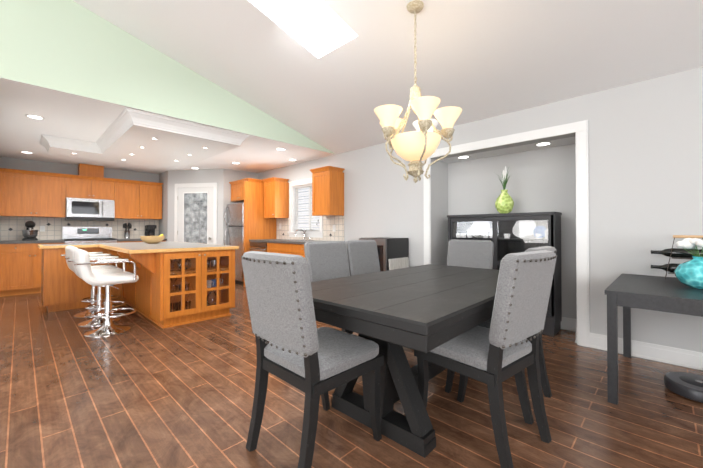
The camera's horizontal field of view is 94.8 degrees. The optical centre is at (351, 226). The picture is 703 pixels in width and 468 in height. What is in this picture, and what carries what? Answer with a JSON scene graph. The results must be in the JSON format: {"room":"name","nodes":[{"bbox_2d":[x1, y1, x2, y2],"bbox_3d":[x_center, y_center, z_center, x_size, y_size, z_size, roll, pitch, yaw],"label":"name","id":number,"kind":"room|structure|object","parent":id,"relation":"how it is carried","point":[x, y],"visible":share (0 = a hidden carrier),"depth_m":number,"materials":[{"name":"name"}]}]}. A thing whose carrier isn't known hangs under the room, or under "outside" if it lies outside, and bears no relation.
{"room":"dining room and kitchen","nodes":[
{"label":"dining room and kitchen","id":0,"kind":"room"},
{"bbox_2d":[0,157,256,244],"bbox_3d":[-4.296,-0.029,6.554,1.860,2.410,4.200,-1,-1,44],"label":"wall","id":1,"kind":"structure","parent":0,"point":[170,179],"depth_m":6.95,"materials":[{"name":"grey paint"}]},
{"bbox_2d":[0,168,39,215],"bbox_3d":[-5.947,-0.588,5.789,0.326,0.812,0.490,-1,-1,44],"label":"upper cabinet","id":2,"kind":"object","parent":1,"relation":"attached to","point":[38,198],"depth_m":5.68,"materials":[{"name":"orange wood"}]},
{"bbox_2d":[40,226,44,231],"bbox_3d":[-5.835,0.036,6.106,0.008,0.110,0.070,-1,-1,44],"label":"outlet","id":3,"kind":"object","parent":1,"relation":"attached to","point":[42,228],"visible":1,"depth_m":6.10,"materials":[{"name":"white plastic"}]},
{"bbox_2d":[40,172,67,219],"bbox_3d":[-5.689,-0.585,6.054,0.326,0.812,0.490,-1,-1,44],"label":"upper cabinet","id":4,"kind":"object","parent":1,"relation":"attached to","point":[53,186],"depth_m":6.00,"materials":[{"name":"orange wood"}]},
{"bbox_2d":[68,174,95,198],"bbox_3d":[-5.366,-0.769,6.387,0.326,0.437,0.435,-1,-1,44],"label":"upper cabinet","id":5,"kind":"object","parent":1,"relation":"attached to","point":[84,187],"depth_m":6.29,"materials":[{"name":"orange wood"}]},
{"bbox_2d":[65,198,114,220],"bbox_3d":[-5.208,-0.334,6.449,0.426,0.418,0.736,-1,-1,44],"label":"over-the-range microwave","id":6,"kind":"object","parent":5,"relation":"attached to","point":[82,209],"visible":0.98,"depth_m":6.32,"materials":[{"name":"silver metal"}]},
{"bbox_2d":[76,164,103,175],"bbox_3d":[-5.267,-1.109,6.535,0.266,0.243,0.380,-1,-1,44],"label":"upper cabinet","id":7,"kind":"object","parent":1,"relation":"attached to","point":[83,169],"depth_m":6.43,"materials":[{"name":"orange wood"}]},
{"bbox_2d":[96,176,115,199],"bbox_3d":[-5.146,-0.767,6.612,0.326,0.437,0.435,-1,-1,44],"label":"upper cabinet","id":8,"kind":"object","parent":1,"relation":"attached to","point":[105,187],"depth_m":6.55,"materials":[{"name":"orange wood"}]},
{"bbox_2d":[115,180,143,219],"bbox_3d":[-4.819,-0.576,6.945,0.326,0.812,0.500,-1,-1,44],"label":"upper cabinet","id":9,"kind":"object","parent":1,"relation":"attached to","point":[129,202],"depth_m":6.85,"materials":[{"name":"orange wood"}]},
{"bbox_2d":[144,181,161,219],"bbox_3d":[-4.554,-0.573,7.217,0.326,0.812,0.500,-1,-1,44],"label":"upper cabinet","id":10,"kind":"object","parent":1,"relation":"attached to","point":[152,191],"depth_m":7.15,"materials":[{"name":"orange wood"}]},
{"bbox_2d":[174,183,217,244],"bbox_3d":[-3.346,0.123,6.940,0.842,2.115,0.586,-1,-1,44],"label":"pantry door","id":11,"kind":"structure","parent":1,"relation":"in","point":[195,212],"depth_m":6.94,"materials":[{"name":"white wood"}]},
{"bbox_2d":[39,108,248,168],"bbox_3d":[-3.042,-1.182,4.652,2.626,0.141,2.006,-1,-1,44],"label":"ceiling","id":12,"kind":"structure","parent":0,"point":[127,133],"depth_m":4.42,"materials":[{"name":"white paint"}]},
{"bbox_2d":[25,114,44,119],"bbox_3d":[-3.638,-1.260,3.718,0.168,0.006,0.168,0,-1,35],"label":"recessed light","id":13,"kind":"object","parent":12,"relation":"in","point":[27,115],"depth_m":3.72,"materials":[{"name":"white"}]},
{"bbox_2d":[72,138,207,160],"bbox_3d":[-3.120,-1.107,4.713,1.816,0.006,1.318,-1,-1,44],"label":"recessed light","id":14,"kind":"object","parent":12,"relation":"in","point":[144,147],"visible":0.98,"depth_m":4.58,"materials":[{"name":"silver metal"}]},
{"bbox_2d":[0,0,335,154],"bbox_3d":[-3.197,-2.380,2.650,0.120,2.212,8.570,-1,-1,44],"label":"wall","id":15,"kind":"structure","parent":0,"point":[70,48],"depth_m":3.29,"materials":[{"name":"green paint"}]},
{"bbox_2d":[0,284,702,467],"bbox_3d":[-1.809,1.156,1.630,12.500,0.060,9.300,-1,-1,44],"label":"floor","id":16,"kind":"structure","parent":0,"point":[143,392],"depth_m":2.00,"materials":[{"name":"laminate"}]},
{"bbox_2d":[0,244,39,296],"bbox_3d":[-5.853,0.727,5.671,0.606,0.880,0.472,-1,-1,44],"label":"base cabinet","id":17,"kind":"object","parent":16,"relation":"on","point":[19,263],"depth_m":5.48,"materials":[{"name":"orange wood"}]},
{"bbox_2d":[0,240,63,243],"bbox_3d":[-5.731,0.268,5.787,0.626,0.040,0.853,-1,-1,44],"label":"countertop","id":18,"kind":"structure","parent":17,"relation":"on","point":[1,241],"depth_m":5.65,"materials":[{"name":"grey stone"}]},
{"bbox_2d":[22,221,37,240],"bbox_3d":[-5.740,0.070,5.776,0.358,0.353,0.216,-1,-1,44],"label":"stand mixer","id":19,"kind":"object","parent":18,"relation":"on","point":[29,233],"visible":1,"depth_m":5.68,"materials":[{"name":"black plastic"}]},
{"bbox_2d":[40,249,41,292],"bbox_3d":[-5.607,0.730,5.923,0.606,0.880,0.473,-1,-1,44],"label":"base cabinet","id":20,"kind":"object","parent":16,"relation":"on","point":[40,249],"depth_m":5.67,"materials":[{"name":"orange wood"}]},
{"bbox_2d":[62,227,116,243],"bbox_3d":[-5.135,0.589,6.353,0.651,1.170,0.780,-1,-1,44],"label":"range","id":21,"kind":"object","parent":16,"relation":"on","point":[74,235],"visible":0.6,"depth_m":6.43,"materials":[{"name":"silver metal"}]},
{"bbox_2d":[61,246,118,317],"bbox_3d":[-3.436,0.701,4.277,0.532,0.904,0.572,-1,-1,43],"label":"bar stool","id":22,"kind":"object","parent":16,"relation":"on","point":[89,313],"visible":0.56,"depth_m":4.23,"materials":[{"name":"white leather"}]},
{"bbox_2d":[65,247,125,326],"bbox_3d":[-3.057,0.697,3.894,0.572,0.904,0.532,1,-1,-44],"label":"bar stool","id":23,"kind":"object","parent":16,"relation":"on","point":[99,306],"visible":0.58,"depth_m":3.87,"materials":[{"name":"white leather"}]},
{"bbox_2d":[69,249,138,336],"bbox_3d":[-2.684,0.693,3.530,0.532,0.904,0.572,-1,-1,44],"label":"bar stool","id":24,"kind":"object","parent":16,"relation":"on","point":[82,263],"visible":1,"depth_m":3.45,"materials":[{"name":"white leather"}]},
{"bbox_2d":[117,240,142,242],"bbox_3d":[-4.711,0.739,6.842,0.606,0.880,0.493,-1,-1,44],"label":"base cabinet","id":25,"kind":"object","parent":16,"relation":"on","point":[118,241],"depth_m":6.57,"materials":[{"name":"orange wood"}]},
{"bbox_2d":[123,223,131,238],"bbox_3d":[-4.785,0.084,6.905,0.108,0.349,0.159,-1,-1,44],"label":"utensil holder","id":26,"kind":"object","parent":25,"relation":"on","point":[127,233],"visible":0.98,"depth_m":6.88,"materials":[{"name":"silver metal"}]},
{"bbox_2d":[145,225,156,235],"bbox_3d":[-4.496,0.112,7.215,0.230,0.300,0.211,-1,-1,44],"label":"coffee maker","id":27,"kind":"object","parent":25,"relation":"on","point":[149,230],"visible":0.73,"depth_m":7.16,"materials":[{"name":"black plastic"}]},
{"bbox_2d":[41,249,234,328],"bbox_3d":[-2.991,0.724,4.435,2.538,0.860,1.740,-1,-1,44],"label":"kitchen island","id":28,"kind":"object","parent":16,"relation":"on","point":[178,283],"depth_m":4.05,"materials":[{"name":"brown wood"}]},
{"bbox_2d":[38,241,237,256],"bbox_3d":[-3.011,0.275,4.453,2.550,0.038,1.810,-1,-1,44],"label":"island countertop","id":29,"kind":"structure","parent":28,"relation":"on","point":[125,247],"depth_m":4.34,"materials":[{"name":"beige stone"}]},
{"bbox_2d":[140,234,164,243],"bbox_3d":[-3.031,0.186,4.928,0.330,0.145,0.330,-1,-1,44],"label":"fruit bowl","id":30,"kind":"object","parent":29,"relation":"on","point":[153,239],"visible":1,"depth_m":4.82,"materials":[{"name":"brown wood"}]},
{"bbox_2d":[224,202,243,285],"bbox_3d":[-2.170,0.349,6.840,0.740,1.660,0.798,-1,-1,44],"label":"refrigerator","id":31,"kind":"object","parent":16,"relation":"on","point":[234,231],"visible":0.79,"depth_m":6.53,"materials":[{"name":"silver metal"}]},
{"bbox_2d":[249,242,264,251],"bbox_3d":[-1.544,0.734,6.357,0.685,0.880,0.621,-1,-1,44],"label":"base cabinet","id":32,"kind":"object","parent":16,"relation":"on","point":[253,246],"depth_m":6.17,"materials":[{"name":"orange wood"}]},
{"bbox_2d":[265,242,288,253],"bbox_3d":[-1.041,0.729,5.867,0.851,0.880,0.621,-1,-1,44],"label":"base cabinet","id":33,"kind":"object","parent":16,"relation":"on","point":[273,247],"depth_m":5.70,"materials":[{"name":"orange wood"}]},
{"bbox_2d":[249,238,312,245],"bbox_3d":[-1.064,0.312,5.883,2.050,0.125,0.636,-1,-1,44],"label":"countertop","id":34,"kind":"structure","parent":33,"relation":"on","point":[296,241],"depth_m":6.00,"materials":[{"name":"grey stone"}]},
{"bbox_2d":[289,242,304,257],"bbox_3d":[-0.575,0.724,5.412,0.693,0.880,0.621,-1,-1,44],"label":"base cabinet","id":35,"kind":"object","parent":16,"relation":"on","point":[295,250],"depth_m":5.31,"materials":[{"name":"orange wood"}]},
{"bbox_2d":[241,251,383,467],"bbox_3d":[-0.207,0.626,1.660,0.480,1.007,0.608,-1,-1,44],"label":"dining chair","id":36,"kind":"object","parent":16,"relation":"on","point":[300,350],"visible":1,"depth_m":1.49,"materials":[{"name":"grey fabric"}]},
{"bbox_2d":[304,241,349,332],"bbox_3d":[-0.079,0.638,2.857,0.480,1.007,0.608,1,-1,-44],"label":"dining chair","id":37,"kind":"object","parent":16,"relation":"on","point":[326,260],"visible":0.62,"depth_m":2.96,"materials":[{"name":"grey fabric"}]},
{"bbox_2d":[345,240,379,333],"bbox_3d":[0.274,0.642,3.232,0.608,1.007,0.480,-1,-1,41],"label":"dining chair","id":38,"kind":"object","parent":16,"relation":"on","point":[363,257],"visible":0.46,"depth_m":3.32,"materials":[{"name":"grey fabric"}]},
{"bbox_2d":[359,237,408,271],"bbox_3d":[0.446,0.655,4.470,0.470,1.000,0.513,-1,-1,44],"label":"wine cooler","id":39,"kind":"object","parent":16,"relation":"on","point":[389,248],"visible":0.21,"depth_m":4.22,"materials":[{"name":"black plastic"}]},
{"bbox_2d":[388,257,408,269],"bbox_3d":[0.650,0.785,4.265,0.087,0.739,0.420,-1,-1,44],"label":"door","id":40,"kind":"structure","parent":16,"relation":"on","point":[397,263],"depth_m":4.27,"materials":[{"name":"white wood"}]},
{"bbox_2d":[311,264,498,457],"bbox_3d":[0.538,0.752,2.251,1.080,0.761,1.900,-1,-1,43],"label":"dining table","id":41,"kind":"object","parent":16,"relation":"on","point":[425,309],"visible":0.71,"depth_m":1.68,"materials":[{"name":"black wood"}]},
{"bbox_2d":[447,239,493,268],"bbox_3d":[1.127,0.643,3.317,0.480,1.007,0.608,-1,-1,42],"label":"dining chair","id":42,"kind":"object","parent":16,"relation":"on","point":[472,253],"visible":0.48,"depth_m":3.44,"materials":[{"name":"grey fabric"}]},
{"bbox_2d":[414,250,556,467],"bbox_3d":[0.725,0.627,1.752,0.480,1.007,0.608,0,-1,-39],"label":"dining chair","id":43,"kind":"object","parent":16,"relation":"on","point":[505,346],"visible":0.98,"depth_m":1.56,"materials":[{"name":"grey fabric"}]},
{"bbox_2d":[445,246,556,424],"bbox_3d":[1.009,0.631,2.170,0.608,1.007,0.480,-1,-1,44],"label":"dining chair","id":44,"kind":"object","parent":16,"relation":"on","point":[521,384],"visible":0.12,"depth_m":2.03,"materials":[{"name":"black wood"}]},
{"bbox_2d":[447,212,561,335],"bbox_3d":[1.787,0.499,3.892,1.216,1.300,0.320,-1,-1,44],"label":"hutch","id":45,"kind":"object","parent":16,"relation":"on","point":[506,233],"visible":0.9,"depth_m":3.74,"materials":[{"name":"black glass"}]},
{"bbox_2d":[495,166,513,212],"bbox_3d":[1.821,-0.438,3.870,0.251,0.570,0.238,-1,-1,44],"label":"vase","id":46,"kind":"object","parent":45,"relation":"on","point":[504,202],"visible":0.92,"depth_m":3.80,"materials":[{"name":"green ceramic"}]},
{"bbox_2d":[605,274,702,404],"bbox_3d":[2.428,0.770,2.098,1.120,0.720,1.120,-1,-1,44],"label":"side table","id":47,"kind":"object","parent":16,"relation":"on","point":[627,292],"visible":1,"depth_m":2.07,"materials":[{"name":"black wood"}]},
{"bbox_2d":[651,235,702,278],"bbox_3d":[2.584,0.241,2.538,0.348,0.346,0.174,-1,-1,44],"label":"wine rack","id":48,"kind":"object","parent":47,"relation":"on","point":[676,253],"visible":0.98,"depth_m":2.54,"materials":[{"name":"brown metal"}]},
{"bbox_2d":[674,238,702,288],"bbox_3d":[2.336,0.243,2.165,0.250,0.334,0.250,-1,-1,44],"label":"vase","id":49,"kind":"object","parent":47,"relation":"on","point":[689,273],"visible":1,"depth_m":2.15,"materials":[{"name":"teal glass"}]},
{"bbox_2d":[664,372,702,402],"bbox_3d":[2.328,1.082,2.164,0.340,0.094,0.340,-1,-1,44],"label":"robot vacuum","id":50,"kind":"object","parent":16,"relation":"on","point":[687,385],"visible":1,"depth_m":2.15,"materials":[{"name":"grey plastic"}]},
{"bbox_2d":[0,0,702,173],"bbox_3d":[-1.990,-2.394,1.474,12.290,2.288,8.570,-1,-1,44],"label":"ceiling","id":51,"kind":"structure","parent":0,"point":[331,75],"depth_m":3.14,"materials":[{"name":"white paint"}]},
{"bbox_2d":[374,0,461,182],"bbox_3d":[0.485,-1.021,2.511,0.651,1.370,0.662,-1,-1,44],"label":"chandelier","id":52,"kind":"object","parent":51,"relation":"hanging from","point":[419,145],"visible":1,"depth_m":2.39,"materials":[{"name":"beige glass"}]},
{"bbox_2d":[457,156,469,158],"bbox_3d":[1.461,-0.905,4.217,0.168,0.006,0.168,0,-1,35],"label":"recessed light","id":53,"kind":"object","parent":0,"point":[460,157],"depth_m":4.23,"materials":[{"name":"white"}]},
{"bbox_2d":[257,67,702,352],"bbox_3d":[1.063,-0.098,4.660,12.400,2.510,0.570,-1,-1,44],"label":"wall","id":54,"kind":"structure","parent":0,"point":[645,146],"depth_m":3.07,"materials":[{"name":"grey paint"}]},
{"bbox_2d":[229,182,236,201],"bbox_3d":[-2.221,-0.745,7.030,0.447,0.412,0.626,-1,-1,44],"label":"upper cabinet","id":55,"kind":"object","parent":54,"relation":"attached to","point":[233,184],"depth_m":6.86,"materials":[{"name":"orange wood"}]},
{"bbox_2d":[237,178,260,201],"bbox_3d":[-1.987,-0.747,6.801,0.447,0.412,0.626,-1,-1,44],"label":"upper cabinet","id":56,"kind":"object","parent":54,"relation":"attached to","point":[248,189],"depth_m":6.49,"materials":[{"name":"orange wood"}]},
{"bbox_2d":[261,178,288,217],"bbox_3d":[-1.525,-0.565,6.558,0.410,0.782,0.326,-1,-1,44],"label":"upper cabinet","id":57,"kind":"object","parent":54,"relation":"attached to","point":[266,207],"depth_m":6.44,"materials":[{"name":"orange wood"}]},
{"bbox_2d":[287,178,322,237],"bbox_3d":[-0.713,-0.356,6.314,2.070,2.100,0.546,-1,-1,44],"label":"window","id":58,"kind":"structure","parent":54,"relation":"in","point":[300,206],"depth_m":6.40,"materials":[{"name":"white"}]},
{"bbox_2d":[279,223,335,231],"bbox_3d":[-0.892,0.007,6.142,1.720,0.166,0.008,-1,-1,44],"label":"switch plates","id":59,"kind":"object","parent":54,"relation":"attached to","point":[334,228],"visible":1,"depth_m":5.57,"materials":[{"name":"white plastic"}]},
{"bbox_2d":[310,166,344,217],"bbox_3d":[-0.396,-0.576,5.457,0.445,0.782,0.326,-1,-1,44],"label":"upper cabinet","id":60,"kind":"object","parent":54,"relation":"attached to","point":[327,181],"depth_m":5.32,"materials":[{"name":"orange wood"}]},
{"bbox_2d":[423,120,589,346],"bbox_3d":[1.613,0.067,3.704,1.800,2.160,0.027,-1,-1,44],"label":"door frame","id":61,"kind":"structure","parent":54,"relation":"attached to","point":[579,129],"depth_m":3.12,"materials":[{"name":"white wood"}]},
{"bbox_2d":[535,142,551,145],"bbox_3d":[2.120,-0.911,3.575,0.168,0.006,0.168,0,-1,35],"label":"recessed light","id":62,"kind":"object","parent":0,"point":[542,143],"depth_m":3.58,"materials":[{"name":"white"}]},
{"bbox_3d":[-2.029,-1.377,1.417,12.520,5.000,8.690,-1,-1,44],"label":"wall","id":63,"kind":"structure","parent":0,"visible":0},
{"bbox_2d":[561,317,576,330],"bbox_3d":[1.943,1.083,4.032,1.600,0.135,0.023,-1,-1,44],"label":"baseboard","id":64,"kind":"structure","parent":63,"relation":"attached to","point":[566,323],"depth_m":3.58,"materials":[{"name":"white"}]},
{"bbox_2d":[573,325,576,342],"bbox_3d":[2.341,1.075,3.311,0.022,0.135,0.401,-1,-1,44],"label":"baseboard","id":65,"kind":"structure","parent":63,"relation":"attached to","point":[575,328],"depth_m":3.36,"materials":[{"name":"white"}]},
{"bbox_2d":[590,333,702,369],"bbox_3d":[3.777,1.058,1.587,4.240,0.135,0.022,-1,-1,44],"label":"baseboard","id":66,"kind":"structure","parent":63,"relation":"attached to","point":[673,356],"depth_m":2.74,"materials":[{"name":"white"}]}
]}

